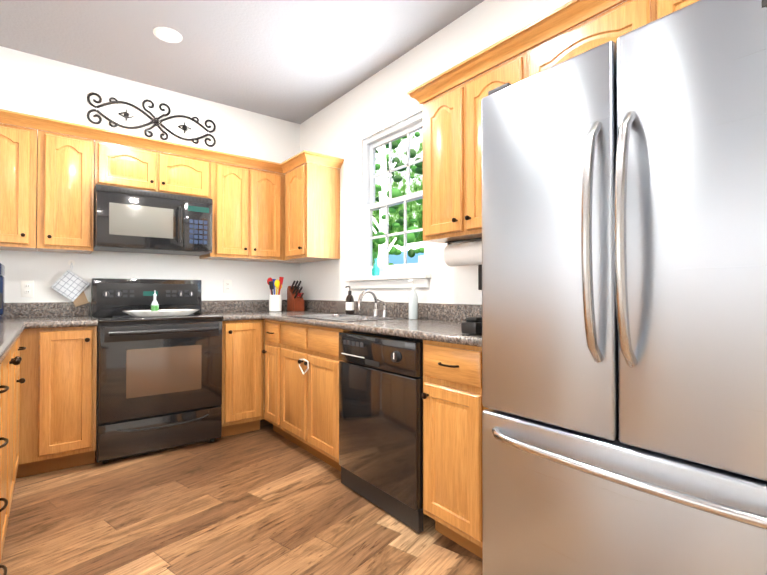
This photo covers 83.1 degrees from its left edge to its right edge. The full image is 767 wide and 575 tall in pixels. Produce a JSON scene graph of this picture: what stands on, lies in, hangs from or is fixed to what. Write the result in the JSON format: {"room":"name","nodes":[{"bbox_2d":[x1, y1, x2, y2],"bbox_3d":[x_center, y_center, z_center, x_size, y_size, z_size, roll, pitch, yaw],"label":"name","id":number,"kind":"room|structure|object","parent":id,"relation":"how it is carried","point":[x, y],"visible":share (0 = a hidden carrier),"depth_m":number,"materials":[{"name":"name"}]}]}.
{"room":"kitchen","nodes":[
{"label":"kitchen","id":0,"kind":"room"},
{"bbox_2d":[0,46,299,315],"bbox_3d":[-2.569,-0.250,2.987,4.600,2.740,0.150,1,-1,-38],"label":"wall","id":1,"kind":"structure","parent":0,"point":[34,85],"depth_m":3.38,"materials":[{"name":"white paint"}]},
{"bbox_2d":[0,109,39,251],"bbox_3d":[-2.450,-0.667,2.777,0.361,0.828,0.325,1,-1,-38],"label":"upper cabinet","id":2,"kind":"object","parent":1,"relation":"attached to","point":[19,146],"depth_m":2.71,"materials":[{"name":"brown wood"}]},
{"bbox_2d":[21,281,33,296],"bbox_3d":[-2.449,0.010,2.975,0.070,0.114,0.008,1,-1,-38],"label":"electrical outlet","id":3,"kind":"object","parent":1,"relation":"attached to","point":[27,288],"visible":1,"depth_m":2.97,"materials":[{"name":"white plastic"}]},
{"bbox_2d":[40,117,95,253],"bbox_3d":[-2.187,-0.664,2.980,0.303,0.828,0.325,1,-1,-38],"label":"upper cabinet","id":4,"kind":"object","parent":1,"relation":"attached to","point":[67,163],"depth_m":2.86,"materials":[{"name":"brown wood"}]},
{"bbox_2d":[51,260,89,306],"bbox_3d":[-2.247,-0.030,3.108,0.228,0.340,0.045,1,-1,-38],"label":"pot holder","id":5,"kind":"object","parent":1,"relation":"hanging from","point":[70,285],"visible":1,"depth_m":3.10,"materials":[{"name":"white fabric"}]},
{"bbox_2d":[96,128,159,191],"bbox_3d":[-1.913,-0.885,3.194,0.382,0.382,0.325,1,-1,-38],"label":"upper cabinet","id":6,"kind":"object","parent":1,"relation":"attached to","point":[117,165],"depth_m":3.06,"materials":[{"name":"brown wood"}]},
{"bbox_2d":[93,184,212,255],"bbox_3d":[-1.729,-0.480,3.260,0.756,0.417,0.439,1,-1,-38],"label":"microwave","id":7,"kind":"object","parent":6,"relation":"attached to","point":[129,220],"visible":1,"depth_m":3.10,"materials":[{"name":"black metal"}]},
{"bbox_2d":[87,92,215,146],"bbox_3d":[-1.819,-1.342,3.469,0.924,0.300,0.017,1,-1,-38],"label":"art","id":8,"kind":"object","parent":1,"relation":"attached to","point":[154,121],"visible":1,"depth_m":3.44,"materials":[{"name":"black metal"}]},
{"bbox_2d":[160,141,211,198],"bbox_3d":[-1.612,-0.882,3.426,0.378,0.382,0.325,1,-1,-38],"label":"upper cabinet","id":9,"kind":"object","parent":1,"relation":"attached to","point":[180,174],"depth_m":3.30,"materials":[{"name":"brown wood"}]},
{"bbox_2d":[199,150,251,260],"bbox_3d":[-1.336,-0.656,3.636,0.311,0.828,0.325,1,-1,-38],"label":"upper cabinet","id":10,"kind":"object","parent":1,"relation":"attached to","point":[231,183],"depth_m":3.52,"materials":[{"name":"brown wood"}]},
{"bbox_2d":[223,280,231,292],"bbox_3d":[-1.372,-0.010,3.806,0.070,0.114,0.008,1,-1,-38],"label":"electrical outlet","id":11,"kind":"object","parent":1,"relation":"attached to","point":[227,286],"visible":1,"depth_m":3.80,"materials":[{"name":"white plastic"}]},
{"bbox_2d":[252,158,283,261],"bbox_3d":[-1.102,-0.654,3.817,0.280,0.828,0.325,1,-1,-38],"label":"upper cabinet","id":12,"kind":"object","parent":1,"relation":"attached to","point":[266,184],"depth_m":3.69,"materials":[{"name":"brown wood"}]},
{"bbox_2d":[0,419,482,574],"bbox_3d":[-0.568,1.119,0.377,4.600,0.060,6.700,1,-1,-38],"label":"floor","id":13,"kind":"structure","parent":0,"point":[266,499],"depth_m":2.04,"materials":[{"name":"brown wood"}]},
{"bbox_2d":[0,364,8,574],"bbox_3d":[-1.424,0.661,1.137,0.662,0.875,0.460,1,-1,-38],"label":"base cabinet","id":14,"kind":"object","parent":13,"relation":"on","point":[5,500],"visible":0.98,"depth_m":1.35,"materials":[{"name":"brown wood"}]},
{"bbox_2d":[0,343,21,562],"bbox_3d":[-1.809,0.667,1.639,0.666,0.875,0.800,1,-1,-38],"label":"base cabinet","id":15,"kind":"object","parent":13,"relation":"on","point":[11,361],"visible":0.94,"depth_m":1.76,"materials":[{"name":"brown wood"}]},
{"bbox_2d":[0,302,31,363],"bbox_3d":[-1.977,0.160,1.855,0.660,0.140,2.351,1,-1,-38],"label":"countertop","id":16,"kind":"structure","parent":15,"relation":"on","point":[17,316],"depth_m":2.46,"materials":[{"name":"stone"}]},
{"bbox_2d":[0,263,4,320],"bbox_3d":[-2.404,0.027,2.588,0.207,0.345,0.277,1,-1,-38],"label":"coffee maker","id":17,"kind":"object","parent":16,"relation":"on","point":[2,286],"visible":1,"depth_m":2.67,"materials":[{"name":"blue"}]},
{"bbox_2d":[14,337,25,483],"bbox_3d":[-2.176,0.672,2.115,0.666,0.875,0.400,1,-1,-38],"label":"base cabinet","id":18,"kind":"object","parent":13,"relation":"on","point":[18,380],"visible":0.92,"depth_m":2.26,"materials":[{"name":"brown wood"}]},
{"bbox_2d":[16,326,96,477],"bbox_3d":[-2.112,0.681,2.803,0.384,0.875,0.651,1,-1,-38],"label":"base cabinet","id":19,"kind":"object","parent":13,"relation":"on","point":[57,407],"visible":0.96,"depth_m":2.58,"materials":[{"name":"brown wood"}]},
{"bbox_2d":[32,302,97,328],"bbox_3d":[-2.100,0.172,2.832,0.338,0.140,0.653,1,-1,-38],"label":"countertop","id":20,"kind":"structure","parent":19,"relation":"on","point":[44,314],"depth_m":2.99,"materials":[{"name":"stone"}]},
{"bbox_2d":[91,278,222,463],"bbox_3d":[-1.634,0.527,3.125,0.756,1.190,0.699,1,-1,-38],"label":"range","id":21,"kind":"object","parent":13,"relation":"on","point":[159,383],"visible":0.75,"depth_m":2.91,"materials":[{"name":"black metal"}]},
{"bbox_2d":[123,290,199,316],"bbox_3d":[-1.569,0.112,3.078,0.498,0.184,0.223,1,-1,-38],"label":"tray","id":22,"kind":"object","parent":21,"relation":"on","point":[154,311],"visible":1,"depth_m":3.03,"materials":[{"name":"white ceramic"}]},
{"bbox_2d":[221,320,263,436],"bbox_3d":[-1.226,0.689,3.486,0.326,0.875,0.651,1,-1,-38],"label":"base cabinet","id":23,"kind":"object","parent":13,"relation":"on","point":[242,377],"visible":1,"depth_m":3.26,"materials":[{"name":"brown wood"}]},
{"bbox_2d":[201,300,259,320],"bbox_3d":[-1.252,0.179,3.486,0.278,0.140,0.653,1,-1,-38],"label":"countertop","id":24,"kind":"structure","parent":23,"relation":"on","point":[231,310],"depth_m":3.73,"materials":[{"name":"stone"}]},
{"bbox_2d":[262,320,290,440],"bbox_3d":[-0.619,0.688,3.411,0.651,0.875,0.318,1,-1,-38],"label":"base cabinet","id":25,"kind":"object","parent":13,"relation":"on","point":[271,351],"visible":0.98,"depth_m":3.21,"materials":[{"name":"brown wood"}]},
{"bbox_2d":[281,322,348,471],"bbox_3d":[-0.269,0.683,2.957,0.651,0.875,0.824,1,-1,-38],"label":"base cabinet","id":26,"kind":"object","parent":13,"relation":"on","point":[310,360],"visible":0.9,"depth_m":2.73,"materials":[{"name":"brown wood"}]},
{"bbox_2d":[260,300,481,346],"bbox_3d":[-0.189,0.172,2.874,0.657,0.140,2.922,1,-1,-38],"label":"countertop","id":27,"kind":"structure","parent":26,"relation":"on","point":[437,322],"depth_m":2.57,"materials":[{"name":"stone"}]},
{"bbox_2d":[267,277,283,311],"bbox_3d":[-0.974,0.059,3.888,0.144,0.312,0.136,1,-1,-38],"label":"utensil crock","id":28,"kind":"object","parent":27,"relation":"on","point":[275,303],"visible":1,"depth_m":3.84,"materials":[{"name":"white ceramic"}]},
{"bbox_2d":[287,281,303,310],"bbox_3d":[-0.808,0.076,3.999,0.100,0.279,0.171,1,-1,-38],"label":"knife block","id":29,"kind":"object","parent":27,"relation":"on","point":[295,301],"visible":1,"depth_m":3.97,"materials":[{"name":"brown wood"}]},
{"bbox_2d":[287,313,407,321],"bbox_3d":[-0.264,0.292,2.965,0.504,0.186,0.784,1,-1,-38],"label":"sink","id":30,"kind":"object","parent":27,"relation":"in","point":[343,317],"visible":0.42,"depth_m":2.98,"materials":[{"name":"silver metal"}]},
{"bbox_2d":[345,286,353,313],"bbox_3d":[-0.261,0.097,3.316,0.073,0.221,0.066,1,-1,-38],"label":"soap bottle","id":31,"kind":"object","parent":27,"relation":"on","point":[349,304],"visible":0.9,"depth_m":3.29,"materials":[{"name":"black"}]},
{"bbox_2d":[358,289,387,316],"bbox_3d":[-0.083,0.106,2.940,0.208,0.186,0.146,1,-1,-38],"label":"faucet","id":32,"kind":"object","parent":27,"relation":"on","point":[376,311],"visible":1,"depth_m":2.94,"materials":[{"name":"silver metal"}]},
{"bbox_2d":[408,280,417,318],"bbox_3d":[0.183,0.075,2.738,0.071,0.251,0.059,1,-1,-38],"label":"clear soap bottle","id":33,"kind":"object","parent":27,"relation":"on","point":[413,305],"visible":0.98,"depth_m":2.72,"materials":[{"name":"grey plastic"}]},
{"bbox_2d":[461,317,481,334],"bbox_3d":[0.381,0.155,1.778,0.100,0.068,0.080,1,-1,-38],"label":"caddy","id":34,"kind":"object","parent":27,"relation":"on","point":[471,325],"visible":0.67,"depth_m":1.74,"materials":[{"name":"black plastic"}]},
{"bbox_2d":[339,331,422,532],"bbox_3d":[0.179,0.676,2.361,0.640,0.850,0.656,1,-1,-38],"label":"dishwasher","id":35,"kind":"object","parent":13,"relation":"on","point":[380,422],"visible":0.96,"depth_m":2.11,"materials":[{"name":"black metal"}]},
{"bbox_2d":[421,340,488,558],"bbox_3d":[0.543,0.670,1.904,0.651,0.875,0.500,1,-1,-38],"label":"base cabinet","id":36,"kind":"object","parent":13,"relation":"on","point":[453,406],"visible":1,"depth_m":1.77,"materials":[{"name":"brown wood"}]},
{"bbox_2d":[481,0,766,574],"bbox_3d":[0.863,0.229,1.296,0.874,1.743,0.850,1,-1,-38],"label":"fridge","id":37,"kind":"object","parent":13,"relation":"on","point":[624,298],"visible":1,"depth_m":1.04,"materials":[{"name":"grey metal"}]},
{"bbox_2d":[0,0,483,123],"bbox_3d":[-0.568,-1.681,0.410,4.600,0.060,6.700,1,-1,-38],"label":"ceiling","id":38,"kind":"structure","parent":0,"point":[298,61],"depth_m":2.85,"materials":[{"name":"grey paint"}]},
{"bbox_2d":[153,27,182,42],"bbox_3d":[-1.382,-1.617,2.775,0.170,0.010,0.170,1,-1,-38],"label":"recessed light","id":39,"kind":"object","parent":38,"relation":"in","point":[167,34],"visible":1,"depth_m":2.77,"materials":[{"name":"white"}]},
{"bbox_2d":[300,0,597,304],"bbox_3d":[1.193,-0.264,1.753,0.150,2.740,6.400,1,-1,-38],"label":"wall","id":40,"kind":"structure","parent":0,"point":[346,125],"depth_m":3.12,"materials":[{"name":"white paint"}]},
{"bbox_2d":[280,150,343,261],"bbox_3d":[-0.622,-0.655,3.717,0.328,0.828,0.410,1,-1,-38],"label":"upper cabinet","id":41,"kind":"object","parent":40,"relation":"attached to","point":[288,211],"depth_m":3.57,"materials":[{"name":"brown wood"}]},
{"bbox_2d":[345,111,431,288],"bbox_3d":[0.053,-0.600,3.182,0.195,1.211,0.950,1,-1,-38],"label":"window unit","id":42,"kind":"structure","parent":40,"relation":"in","point":[389,276],"depth_m":3.28,"materials":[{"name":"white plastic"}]},
{"bbox_2d":[372,258,379,275],"bbox_3d":[-0.059,-0.152,3.286,0.064,0.135,0.064,1,-1,-38],"label":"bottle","id":43,"kind":"object","parent":42,"relation":"on","point":[375,270],"visible":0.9,"depth_m":3.27,"materials":[{"name":"teal glass"}]},
{"bbox_2d":[415,28,522,243],"bbox_3d":[0.532,-0.673,2.220,0.328,0.828,0.660,1,-1,-38],"label":"upper cabinet","id":44,"kind":"object","parent":40,"relation":"attached to","point":[450,100],"depth_m":2.16,"materials":[{"name":"brown wood"}]},
{"bbox_2d":[443,237,481,289],"bbox_3d":[0.505,-0.122,2.338,0.220,0.268,0.322,1,-1,-38],"label":"paper towel holder","id":45,"kind":"object","parent":44,"relation":"attached to","point":[468,252],"visible":0.65,"depth_m":2.30,"materials":[{"name":"white paper"}]},
{"bbox_2d":[523,0,698,79],"bbox_3d":[1.040,-0.871,1.564,0.328,0.448,1.000,1,-1,-38],"label":"upper cabinet","id":46,"kind":"object","parent":40,"relation":"attached to","point":[543,49],"depth_m":1.66,"materials":[{"name":"brown wood"}]},
{"label":"outside","id":47,"kind":"structure","parent":0,"visible":0},
{"bbox_2d":[372,129,422,265],"bbox_3d":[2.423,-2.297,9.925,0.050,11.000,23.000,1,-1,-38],"label":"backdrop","id":48,"kind":"structure","parent":47,"point":[416,182],"depth_m":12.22,"materials":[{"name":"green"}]},
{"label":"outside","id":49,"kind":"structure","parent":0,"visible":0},
{"bbox_2d":[372,132,423,265],"bbox_3d":[0.108,-0.230,7.188,1.444,4.809,2.232,1,-1,-38],"label":"tree","id":50,"kind":"object","parent":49,"point":[381,165],"visible":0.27,"depth_m":6.80,"materials":[{"name":"green plant"}]},
{"bbox_2d":[389,241,423,264],"bbox_3d":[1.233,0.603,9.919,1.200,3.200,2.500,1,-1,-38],"label":"house","id":51,"kind":"structure","parent":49,"point":[399,259],"depth_m":9.91,"materials":[{"name":"blue"}]}
]}

